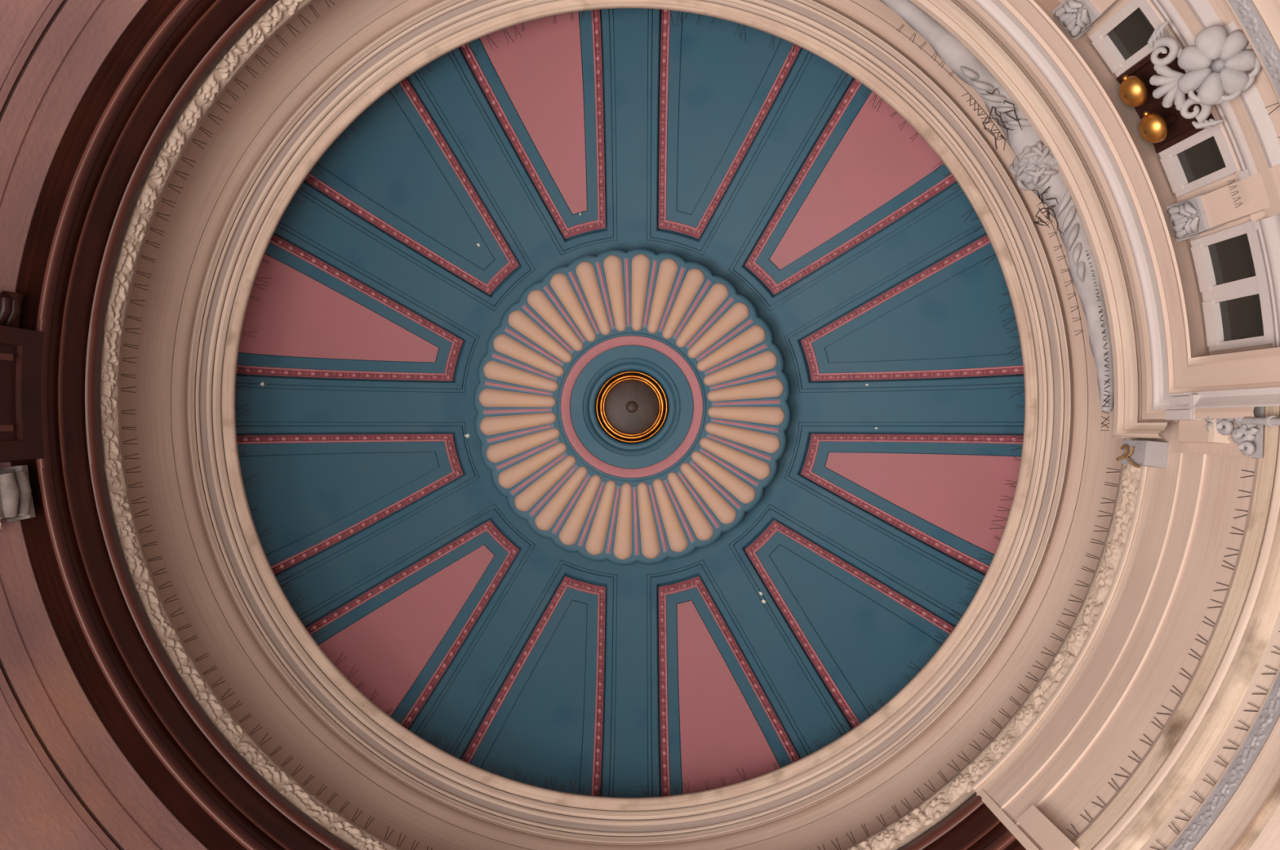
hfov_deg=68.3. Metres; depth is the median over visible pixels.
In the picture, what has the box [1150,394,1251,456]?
wall pier
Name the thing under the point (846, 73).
strip
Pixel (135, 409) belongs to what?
strip
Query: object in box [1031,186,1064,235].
twig tangle
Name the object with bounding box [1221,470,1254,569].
strip
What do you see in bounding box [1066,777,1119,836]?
strip
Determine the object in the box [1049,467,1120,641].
strip
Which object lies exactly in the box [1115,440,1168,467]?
block
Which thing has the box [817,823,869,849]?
strip
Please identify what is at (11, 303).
wooden bracket
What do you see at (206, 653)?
strip
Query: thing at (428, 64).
strip
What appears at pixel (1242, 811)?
crown molding
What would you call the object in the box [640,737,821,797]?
strip
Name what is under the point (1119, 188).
trim
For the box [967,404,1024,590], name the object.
strip
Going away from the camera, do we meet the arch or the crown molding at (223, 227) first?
the arch
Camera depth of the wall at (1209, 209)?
6.11 m
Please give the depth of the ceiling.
10.70 m
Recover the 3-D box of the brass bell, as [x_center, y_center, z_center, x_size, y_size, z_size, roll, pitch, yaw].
[3.296,-2.208,6.227,0.230,0.204,0.201,0,-90,0]
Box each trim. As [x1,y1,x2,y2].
[909,0,1279,438]
[1150,0,1279,346]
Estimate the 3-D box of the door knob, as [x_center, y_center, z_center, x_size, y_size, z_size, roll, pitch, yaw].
[3.429,-1.970,6.227,0.232,0.204,0.207,0,-90,0]
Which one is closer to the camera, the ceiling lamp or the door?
the door
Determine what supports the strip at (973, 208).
on the crown molding at (223, 227)
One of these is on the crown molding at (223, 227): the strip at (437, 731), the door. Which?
the strip at (437, 731)
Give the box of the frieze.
[100,0,1150,849]
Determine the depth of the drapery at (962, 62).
7.18 m
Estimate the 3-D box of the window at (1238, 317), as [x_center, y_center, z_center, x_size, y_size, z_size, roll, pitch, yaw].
[3.945,-0.701,6.130,0.159,0.696,0.397,-7,-90,0]
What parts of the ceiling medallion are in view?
rod, rod, rod, rod, rod, rod, rod, rod, rod, rod, rod, rod, rod, rod, rod, rod, rod, rod, rod, rod, rod, rod, rod, rod, rod, rod, rod, rod, rod, rod, rod, rod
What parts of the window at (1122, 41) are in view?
pane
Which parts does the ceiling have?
moulding, moulding, moulding, moulding, moulding, moulding, moulding, moulding, moulding, moulding, moulding, moulding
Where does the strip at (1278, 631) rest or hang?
on the crown molding at (1242, 811)
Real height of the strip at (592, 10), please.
0.351 m
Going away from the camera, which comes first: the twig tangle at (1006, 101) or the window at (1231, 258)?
the window at (1231, 258)
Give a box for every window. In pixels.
[1088,0,1172,76]
[1158,123,1238,197]
[1190,219,1266,296]
[1201,281,1274,351]
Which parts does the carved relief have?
bird spike strip, bird spike strip, bird spike strip, bird spike strip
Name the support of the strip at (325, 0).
on the frieze
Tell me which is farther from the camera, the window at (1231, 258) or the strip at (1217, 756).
the window at (1231, 258)
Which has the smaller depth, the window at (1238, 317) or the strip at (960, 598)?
the window at (1238, 317)
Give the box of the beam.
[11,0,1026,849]
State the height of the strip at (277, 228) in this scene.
0.351 m
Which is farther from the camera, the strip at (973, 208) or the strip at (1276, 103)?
the strip at (973, 208)
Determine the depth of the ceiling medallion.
11.01 m
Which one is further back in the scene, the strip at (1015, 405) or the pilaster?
the strip at (1015, 405)
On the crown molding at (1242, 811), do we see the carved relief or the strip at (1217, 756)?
the strip at (1217, 756)
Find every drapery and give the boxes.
[880,0,1043,156]
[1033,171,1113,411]
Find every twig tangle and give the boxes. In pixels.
[982,87,1022,150]
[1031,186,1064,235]
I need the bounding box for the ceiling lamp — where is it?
[595,370,667,442]
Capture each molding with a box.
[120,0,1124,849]
[139,0,1117,849]
[1071,405,1279,849]
[1165,0,1279,849]
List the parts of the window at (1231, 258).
pane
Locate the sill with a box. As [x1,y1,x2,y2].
[1147,0,1275,347]
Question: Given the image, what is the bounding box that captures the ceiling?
[235,8,1024,797]
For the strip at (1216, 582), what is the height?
0.141 m
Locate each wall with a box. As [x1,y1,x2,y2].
[0,0,208,849]
[1051,0,1272,355]
[1169,0,1279,217]
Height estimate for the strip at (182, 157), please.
0.241 m
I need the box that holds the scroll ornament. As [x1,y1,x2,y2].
[1147,21,1222,128]
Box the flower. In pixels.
[1177,24,1261,105]
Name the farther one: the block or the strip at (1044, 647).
the strip at (1044, 647)
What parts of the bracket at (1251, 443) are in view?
plate, rod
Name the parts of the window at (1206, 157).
pane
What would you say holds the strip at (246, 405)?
on the crown molding at (223, 227)
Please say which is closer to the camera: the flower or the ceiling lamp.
the flower
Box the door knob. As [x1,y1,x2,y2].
[1138,111,1176,142]
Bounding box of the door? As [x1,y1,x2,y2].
[1115,46,1214,153]
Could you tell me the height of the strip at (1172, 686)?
0.141 m
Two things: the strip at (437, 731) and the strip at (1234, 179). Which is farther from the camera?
the strip at (437, 731)
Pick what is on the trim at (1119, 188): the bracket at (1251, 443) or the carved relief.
the carved relief
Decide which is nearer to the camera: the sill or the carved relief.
the sill
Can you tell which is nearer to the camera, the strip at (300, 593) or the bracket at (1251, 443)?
the bracket at (1251, 443)
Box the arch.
[970,452,1256,849]
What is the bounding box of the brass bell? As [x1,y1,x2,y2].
[1119,75,1153,106]
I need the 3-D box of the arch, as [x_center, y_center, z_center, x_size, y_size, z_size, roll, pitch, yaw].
[3.251,1.478,6.360,0.354,1.320,3.139,27,-90,0]
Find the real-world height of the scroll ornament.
0.263 m
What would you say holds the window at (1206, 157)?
in the wall at (1209, 209)
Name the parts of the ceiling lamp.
lamp shade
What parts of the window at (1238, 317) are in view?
pane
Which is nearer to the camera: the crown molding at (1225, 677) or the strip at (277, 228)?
the crown molding at (1225, 677)
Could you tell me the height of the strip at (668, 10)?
0.351 m
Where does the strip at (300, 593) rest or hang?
on the crown molding at (223, 227)
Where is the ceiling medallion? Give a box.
[473,248,790,565]
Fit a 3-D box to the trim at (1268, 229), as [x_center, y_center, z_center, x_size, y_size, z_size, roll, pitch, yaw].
[2.924,-2.346,5.345,0.817,0.890,4.386,-35,-90,0]
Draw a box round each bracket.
[0,290,23,328]
[0,465,35,528]
[1204,406,1279,457]
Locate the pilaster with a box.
[976,789,1079,849]
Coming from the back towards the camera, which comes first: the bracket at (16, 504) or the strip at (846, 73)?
the strip at (846, 73)
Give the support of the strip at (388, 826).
on the frieze
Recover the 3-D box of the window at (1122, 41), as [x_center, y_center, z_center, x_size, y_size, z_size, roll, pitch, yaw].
[3.228,-2.562,6.130,0.158,0.696,0.347,-35,-90,0]
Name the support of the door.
in the wall at (1209, 209)
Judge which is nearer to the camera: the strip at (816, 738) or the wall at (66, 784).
the wall at (66, 784)
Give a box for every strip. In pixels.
[120,156,196,392]
[120,408,198,642]
[191,0,335,149]
[194,653,373,829]
[235,227,282,390]
[235,404,293,594]
[290,593,436,743]
[292,63,431,206]
[383,826,432,849]
[434,731,603,796]
[465,9,595,58]
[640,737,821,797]
[667,9,794,60]
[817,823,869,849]
[830,598,968,735]
[840,73,959,190]
[875,647,1055,826]
[960,208,1024,396]
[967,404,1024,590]
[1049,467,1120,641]
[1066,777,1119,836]
[1114,685,1182,777]
[1150,755,1227,849]
[1178,582,1228,679]
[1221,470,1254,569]
[1222,631,1279,749]
[1226,178,1242,208]
[1265,102,1279,137]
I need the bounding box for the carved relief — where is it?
[880,0,1113,431]

